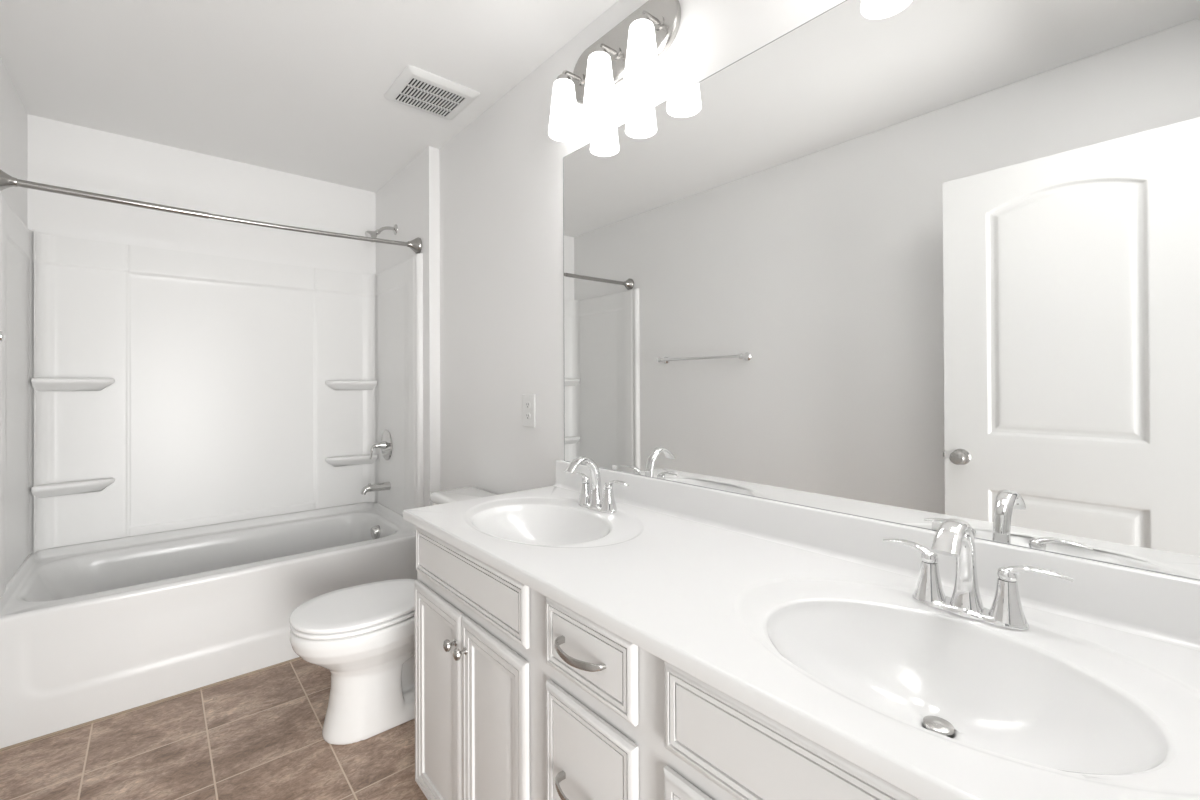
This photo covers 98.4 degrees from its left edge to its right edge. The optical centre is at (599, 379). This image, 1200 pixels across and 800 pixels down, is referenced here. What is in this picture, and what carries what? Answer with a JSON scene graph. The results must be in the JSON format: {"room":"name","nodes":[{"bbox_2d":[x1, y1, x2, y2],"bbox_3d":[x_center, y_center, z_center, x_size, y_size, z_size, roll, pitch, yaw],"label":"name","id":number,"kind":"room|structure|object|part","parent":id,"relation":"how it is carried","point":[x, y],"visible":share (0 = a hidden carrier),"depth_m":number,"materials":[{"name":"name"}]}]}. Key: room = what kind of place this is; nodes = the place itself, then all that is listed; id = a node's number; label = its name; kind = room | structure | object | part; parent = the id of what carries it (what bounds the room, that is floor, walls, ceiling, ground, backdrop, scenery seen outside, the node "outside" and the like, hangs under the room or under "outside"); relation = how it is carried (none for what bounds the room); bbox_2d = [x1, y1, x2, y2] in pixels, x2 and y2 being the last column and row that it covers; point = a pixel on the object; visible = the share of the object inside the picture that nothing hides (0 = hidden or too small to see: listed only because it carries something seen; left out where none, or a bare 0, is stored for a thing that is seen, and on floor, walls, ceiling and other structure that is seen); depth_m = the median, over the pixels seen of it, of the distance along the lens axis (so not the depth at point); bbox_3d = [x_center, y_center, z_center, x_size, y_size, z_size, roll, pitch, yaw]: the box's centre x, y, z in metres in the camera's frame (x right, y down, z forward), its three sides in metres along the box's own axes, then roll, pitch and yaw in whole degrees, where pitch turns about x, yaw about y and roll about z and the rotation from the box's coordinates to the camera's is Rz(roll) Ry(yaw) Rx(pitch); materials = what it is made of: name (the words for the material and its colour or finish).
{"room":"bathroom","nodes":[
{"label":"bathroom","id":0,"kind":"room"},
{"bbox_2d":[0,57,27,226],"bbox_3d":[-1.521,0.018,1.003,0.120,2.472,3.674,0,0,-41],"label":"wall","id":1,"kind":"structure","parent":0,"point":[13,115],"depth_m":2.12,"materials":[{"name":"paint"}]},
{"bbox_2d":[0,331,4,340],"bbox_3d":[-1.674,-0.138,1.337,0.084,0.050,0.702,0,0,-41],"label":"towel bar","id":2,"kind":"object","parent":1,"relation":"attached to","point":[2,335],"visible":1,"depth_m":1.60,"materials":[{"name":"silver metal"}]},
{"bbox_2d":[0,170,421,253],"bbox_3d":[-1.561,-0.717,2.306,1.520,0.092,0.086,0,0,-39],"label":"shower curtain rod","id":3,"kind":"object","parent":1,"relation":"attached to","point":[6,181],"visible":0.98,"depth_m":2.13,"materials":[{"name":"metal"}]},
{"bbox_2d":[27,114,375,273],"bbox_3d":[-2.036,0.029,2.902,1.573,2.472,0.120,0,0,-41],"label":"wall","id":4,"kind":"structure","parent":0,"point":[61,154],"depth_m":2.72,"materials":[{"name":"paint"}]},
{"bbox_2d":[0,191,423,597],"bbox_3d":[-1.764,0.049,2.543,1.516,1.434,0.778,0,0,-41],"label":"shower surround","id":5,"kind":"object","parent":4,"relation":"attached to","point":[144,390],"visible":0.99,"depth_m":2.69,"materials":[{"name":"white plastic"}]},
{"bbox_3d":[-2.327,0.049,2.060,0.033,1.434,0.778,0,0,-41],"label":"panel","id":6,"kind":"part","parent":5,"relation":"part of","materials":[{"name":"white plastic"}]},
{"bbox_2d":[31,478,114,497],"bbox_3d":[-2.428,0.502,2.396,0.266,0.062,0.083,0,0,-41],"label":"corner shelf","id":7,"kind":"object","parent":5,"relation":"attached to","point":[55,487],"depth_m":2.39,"materials":[{"name":"white plastic"}]},
{"bbox_2d":[31,378,114,390],"bbox_3d":[-2.430,0.022,2.398,0.266,0.062,0.083,0,0,-41],"label":"corner shelf","id":8,"kind":"object","parent":5,"relation":"attached to","point":[37,384],"depth_m":2.38,"materials":[{"name":"white plastic"}]},
{"bbox_3d":[-1.987,0.051,2.803,1.457,1.434,0.092,0,0,-41],"label":"panel","id":9,"kind":"part","parent":5,"relation":"part of","materials":[{"name":"white plastic"}]},
{"bbox_2d":[325,454,376,466],"bbox_3d":[-1.523,0.496,3.172,0.279,0.062,0.083,0,0,-41],"label":"corner shelf","id":10,"kind":"object","parent":5,"relation":"attached to","point":[331,460],"depth_m":3.17,"materials":[{"name":"white plastic"}]},
{"bbox_2d":[325,380,376,389],"bbox_3d":[-1.525,0.033,3.175,0.279,0.062,0.083,0,0,-41],"label":"corner shelf","id":11,"kind":"object","parent":5,"relation":"attached to","point":[329,384],"depth_m":3.16,"materials":[{"name":"white plastic"}]},
{"bbox_2d":[361,482,390,494],"bbox_3d":[-1.318,0.633,3.038,0.160,0.061,0.054,0,0,-41],"label":"tub spout","id":12,"kind":"object","parent":5,"relation":"attached to","point":[382,486],"visible":1,"depth_m":3.02,"materials":[{"name":"silver metal"}]},
{"bbox_2d":[370,430,391,459],"bbox_3d":[-1.321,0.391,3.087,0.101,0.184,0.184,0,0,-41],"label":"shower valve","id":13,"kind":"object","parent":5,"relation":"attached to","point":[385,444],"visible":1,"depth_m":3.08,"materials":[{"name":"silver metal"}]},
{"bbox_3d":[-1.325,0.417,3.082,0.089,0.104,0.052,0,0,-41],"label":"lever","id":14,"kind":"part","parent":13,"relation":"part of","materials":[{"name":"silver metal"}]},
{"bbox_3d":[-1.201,0.049,3.026,0.033,1.434,0.778,0,0,-41],"label":"panel","id":15,"kind":"part","parent":5,"relation":"part of","materials":[{"name":"white plastic"}]},
{"bbox_2d":[0,658,427,799],"bbox_3d":[-0.834,1.304,1.502,1.813,0.100,3.794,0,0,-41],"label":"floor","id":16,"kind":"structure","parent":0,"point":[257,735],"depth_m":1.74,"materials":[{"name":"brown tile"}]},
{"bbox_2d":[0,502,416,750],"bbox_3d":[-1.752,1.015,2.530,1.513,0.495,0.798,0,0,-41],"label":"bathtub","id":17,"kind":"object","parent":16,"relation":"on","point":[90,632],"visible":0.79,"depth_m":2.17,"materials":[{"name":"white ceramic"}]},
{"bbox_2d":[289,487,496,744],"bbox_3d":[-0.749,0.874,1.998,0.777,0.763,0.440,0,0,-41],"label":"toilet","id":18,"kind":"object","parent":16,"relation":"on","point":[364,634],"visible":0.56,"depth_m":1.81,"materials":[{"name":"white ceramic"}]},
{"bbox_3d":[-0.863,0.819,1.901,0.476,0.020,0.374,0,0,-41],"label":"lid","id":19,"kind":"part","parent":18,"relation":"part of","materials":[{"name":"white plastic"}]},
{"bbox_3d":[-0.756,1.054,1.991,0.756,0.402,0.362,0,0,-41],"label":"bowl","id":20,"kind":"part","parent":18,"relation":"part of","materials":[{"name":"white ceramic"}]},
{"bbox_3d":[-0.864,0.839,1.900,0.469,0.019,0.370,0,0,-41],"label":"seat","id":21,"kind":"part","parent":18,"relation":"part of","materials":[{"name":"white plastic"}]},
{"bbox_3d":[-0.536,0.511,2.184,0.213,0.038,0.440,0,0,-41],"label":"tank lid","id":22,"kind":"part","parent":18,"relation":"part of","materials":[{"name":"white ceramic"}]},
{"bbox_2d":[414,526,919,799],"bbox_3d":[0.170,0.828,1.083,0.590,0.838,1.600,0,0,-41],"label":"vanity cabinet","id":23,"kind":"object","parent":16,"relation":"on","point":[520,695],"visible":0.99,"depth_m":0.95,"materials":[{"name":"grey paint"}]},
{"bbox_3d":[-0.439,0.877,1.400,0.016,0.585,0.304,0,0,-41],"label":"door","id":24,"kind":"part","parent":23,"relation":"part of","materials":[{"name":"grey paint"}]},
{"bbox_3d":[-0.373,0.658,1.289,0.032,0.029,0.029,0,0,-41],"label":"knob","id":25,"kind":"part","parent":23,"relation":"part of","materials":[{"name":"silver metal"}]},
{"bbox_3d":[-0.338,0.658,1.248,0.032,0.029,0.029,0,0,-41],"label":"knob","id":26,"kind":"part","parent":23,"relation":"part of","materials":[{"name":"silver metal"}]},
{"bbox_3d":[-0.243,0.875,1.171,0.016,0.585,0.292,0,0,-41],"label":"door","id":27,"kind":"part","parent":23,"relation":"part of","materials":[{"name":"grey paint"}]},
{"bbox_3d":[-0.041,0.731,0.902,0.034,0.018,0.125,0,0,-41],"label":"pull handle","id":28,"kind":"part","parent":23,"relation":"part of","materials":[{"name":"silver metal"}]},
{"bbox_3d":[-0.011,0.792,0.928,0.019,0.766,1.600,0,0,-41],"label":"frame","id":29,"kind":"part","parent":23,"relation":"part of","materials":[{"name":"grey paint"}]},
{"bbox_3d":[-0.042,0.482,0.904,0.034,0.018,0.125,0,0,-41],"label":"pull handle","id":30,"kind":"part","parent":23,"relation":"part of","materials":[{"name":"silver metal"}]},
{"bbox_3d":[-0.023,0.483,0.914,0.016,0.133,0.246,0,0,-41],"label":"drawer","id":31,"kind":"part","parent":23,"relation":"part of","materials":[{"name":"grey paint"}]},
{"bbox_3d":[-0.022,0.732,0.913,0.016,0.298,0.246,0,0,-41],"label":"drawer","id":32,"kind":"part","parent":23,"relation":"part of","materials":[{"name":"grey paint"}]},
{"bbox_3d":[0.193,0.871,0.663,0.016,0.585,0.292,0,0,-41],"label":"door","id":33,"kind":"part","parent":23,"relation":"part of","materials":[{"name":"grey paint"}]},
{"bbox_2d":[403,460,1199,799],"bbox_3d":[0.164,0.404,1.106,0.572,0.229,1.636,0,0,-41],"label":"countertop","id":34,"kind":"structure","parent":23,"relation":"on","point":[806,618],"depth_m":0.81,"materials":[{"name":"white stone"}]},
{"bbox_2d":[470,504,612,544],"bbox_3d":[-0.165,0.455,1.419,0.348,0.133,0.456,0,0,-41],"label":"sink","id":35,"kind":"object","parent":34,"relation":"in","point":[504,524],"depth_m":1.54,"materials":[{"name":"white ceramic"}]},
{"bbox_2d":[564,456,628,513],"bbox_3d":[-0.041,0.307,1.538,0.141,0.161,0.260,0,0,-41],"label":"sink faucet","id":36,"kind":"object","parent":34,"relation":"on","point":[595,501],"visible":1,"depth_m":1.54,"materials":[{"name":"silver metal"}]},
{"bbox_3d":[-0.064,0.306,1.631,0.027,0.027,0.089,0,0,-41],"label":"lever handle","id":37,"kind":"part","parent":36,"relation":"part of","materials":[{"name":"silver metal"}]},
{"bbox_3d":[-0.043,0.304,1.536,0.135,0.156,0.048,0,0,-41],"label":"spout","id":38,"kind":"part","parent":36,"relation":"part of","materials":[{"name":"silver metal"}]},
{"bbox_3d":[-0.009,0.381,1.565,0.058,0.013,0.161,0,0,-41],"label":"plate","id":39,"kind":"part","parent":36,"relation":"part of","materials":[{"name":"silver metal"}]},
{"bbox_3d":[0.047,0.305,1.501,0.027,0.027,0.089,0,0,-41],"label":"lever handle","id":40,"kind":"part","parent":36,"relation":"part of","materials":[{"name":"silver metal"}]},
{"bbox_2d":[763,598,1176,775],"bbox_3d":[0.447,0.449,0.706,0.348,0.133,0.456,0,0,-41],"label":"sink","id":41,"kind":"object","parent":34,"relation":"in","point":[1004,702],"depth_m":0.74,"materials":[{"name":"white ceramic"}]},
{"bbox_2d":[883,519,1072,630],"bbox_3d":[0.571,0.301,0.825,0.141,0.161,0.260,0,0,-41],"label":"sink faucet","id":42,"kind":"object","parent":34,"relation":"on","point":[953,537],"visible":1,"depth_m":0.83,"materials":[{"name":"silver metal"}]},
{"bbox_3d":[0.548,0.300,0.917,0.027,0.027,0.089,0,0,-41],"label":"lever handle","id":43,"kind":"part","parent":42,"relation":"part of","materials":[{"name":"silver metal"}]},
{"bbox_3d":[0.569,0.298,0.823,0.135,0.156,0.048,0,0,-41],"label":"spout","id":44,"kind":"part","parent":42,"relation":"part of","materials":[{"name":"silver metal"}]},
{"bbox_3d":[0.603,0.375,0.851,0.058,0.013,0.161,0,0,-41],"label":"plate","id":45,"kind":"part","parent":42,"relation":"part of","materials":[{"name":"silver metal"}]},
{"bbox_3d":[0.659,0.299,0.787,0.027,0.027,0.089,0,0,-41],"label":"lever handle","id":46,"kind":"part","parent":42,"relation":"part of","materials":[{"name":"silver metal"}]},
{"bbox_2d":[0,0,618,192],"bbox_3d":[-0.846,-1.268,1.514,1.813,0.100,3.794,0,0,-41],"label":"ceiling","id":47,"kind":"structure","parent":0,"point":[297,87],"depth_m":2.00,"materials":[{"name":"paint"}]},
{"bbox_2d":[384,65,479,119],"bbox_3d":[-0.716,-1.206,2.206,0.310,0.018,0.296,0,0,-41],"label":"ceiling vent","id":48,"kind":"object","parent":47,"relation":"in","point":[416,88],"visible":1,"depth_m":2.17,"materials":[{"name":"white plastic"}]},
{"bbox_2d":[393,77,466,117],"bbox_3d":[-0.725,-1.199,2.207,0.236,0.003,0.225,0,0,-41],"label":"grille","id":49,"kind":"object","parent":48,"relation":"attached to","point":[419,93],"depth_m":2.20,"materials":[{"name":"white plastic"}]},
{"bbox_2d":[375,146,439,506],"bbox_3d":[-1.141,0.026,3.024,0.056,2.472,0.861,0,0,-41],"label":"wall","id":50,"kind":"structure","parent":0,"point":[409,200],"depth_m":2.72,"materials":[{"name":"paint"}]},
{"bbox_2d":[365,224,397,242],"bbox_3d":[-1.271,-0.854,3.001,0.172,0.129,0.070,0,0,-41],"label":"shower fixture","id":51,"kind":"object","parent":50,"relation":"attached to","point":[373,234],"visible":0.95,"depth_m":2.99,"materials":[{"name":"silver metal"}]},
{"bbox_3d":[-1.248,-0.874,3.021,0.103,0.050,0.019,0,0,-41],"label":"arm","id":52,"kind":"part","parent":51,"relation":"part of","materials":[{"name":"silver metal"}]},
{"bbox_2d":[439,0,844,494],"bbox_3d":[-0.197,0.017,2.059,0.120,2.472,3.794,0,0,-41],"label":"wall","id":53,"kind":"structure","parent":0,"point":[501,176],"depth_m":2.12,"materials":[{"name":"paint"}]},
{"bbox_2d":[522,394,535,427],"bbox_3d":[-0.284,0.122,2.059,0.012,0.130,0.088,0,0,-41],"label":"wall outlet","id":54,"kind":"object","parent":53,"relation":"attached to","point":[528,400],"visible":1,"depth_m":2.05,"materials":[{"name":"white plastic"}]},
{"bbox_2d":[548,0,680,141],"bbox_3d":[0.015,-0.976,1.605,0.148,0.312,0.490,0,0,-41],"label":"vanity light","id":55,"kind":"object","parent":53,"relation":"attached to","point":[630,52],"visible":1,"depth_m":1.56,"materials":[{"name":"white glass"}]},
{"bbox_3d":[-0.120,-0.905,1.730,0.105,0.171,0.105,0,0,-41],"label":"lamp shade","id":56,"kind":"part","parent":55,"relation":"part of","materials":[{"name":"white glass"}]},
{"bbox_3d":[-0.094,-1.027,1.753,0.082,0.045,0.036,0,0,-41],"label":"arm","id":57,"kind":"part","parent":55,"relation":"part of","materials":[{"name":"silver metal"}]},
{"bbox_3d":[-0.002,-0.906,1.591,0.105,0.171,0.105,0,0,-41],"label":"lamp shade","id":58,"kind":"part","parent":55,"relation":"part of","materials":[{"name":"white glass"}]},
{"bbox_3d":[0.025,-1.028,1.615,0.082,0.045,0.036,0,0,-41],"label":"arm","id":59,"kind":"part","parent":55,"relation":"part of","materials":[{"name":"silver metal"}]},
{"bbox_3d":[0.062,-1.040,1.647,0.022,0.184,0.490,0,0,-41],"label":"plate","id":60,"kind":"part","parent":55,"relation":"part of","materials":[{"name":"silver metal"}]},
{"bbox_3d":[0.117,-0.907,1.453,0.105,0.171,0.105,0,0,-41],"label":"lamp shade","id":61,"kind":"part","parent":55,"relation":"part of","materials":[{"name":"white glass"}]},
{"bbox_3d":[0.143,-1.029,1.476,0.082,0.045,0.036,0,0,-41],"label":"arm","id":62,"kind":"part","parent":55,"relation":"part of","materials":[{"name":"silver metal"}]},
{"bbox_2d":[554,460,1199,650],"bbox_3d":[0.371,0.336,1.281,0.030,0.092,1.632,0,0,-41],"label":"backsplash","id":63,"kind":"structure","parent":53,"relation":"attached to","point":[1157,606],"depth_m":0.98,"materials":[{"name":"white stone"}]},
{"bbox_2d":[563,0,1199,580],"bbox_3d":[0.389,-0.264,1.277,0.008,1.106,1.596,0,0,-41],"label":"wall mirror","id":64,"kind":"object","parent":53,"relation":"attached to","point":[924,264],"visible":0.89,"depth_m":1.00,"materials":[{"name":"silver mirror"}]}
]}

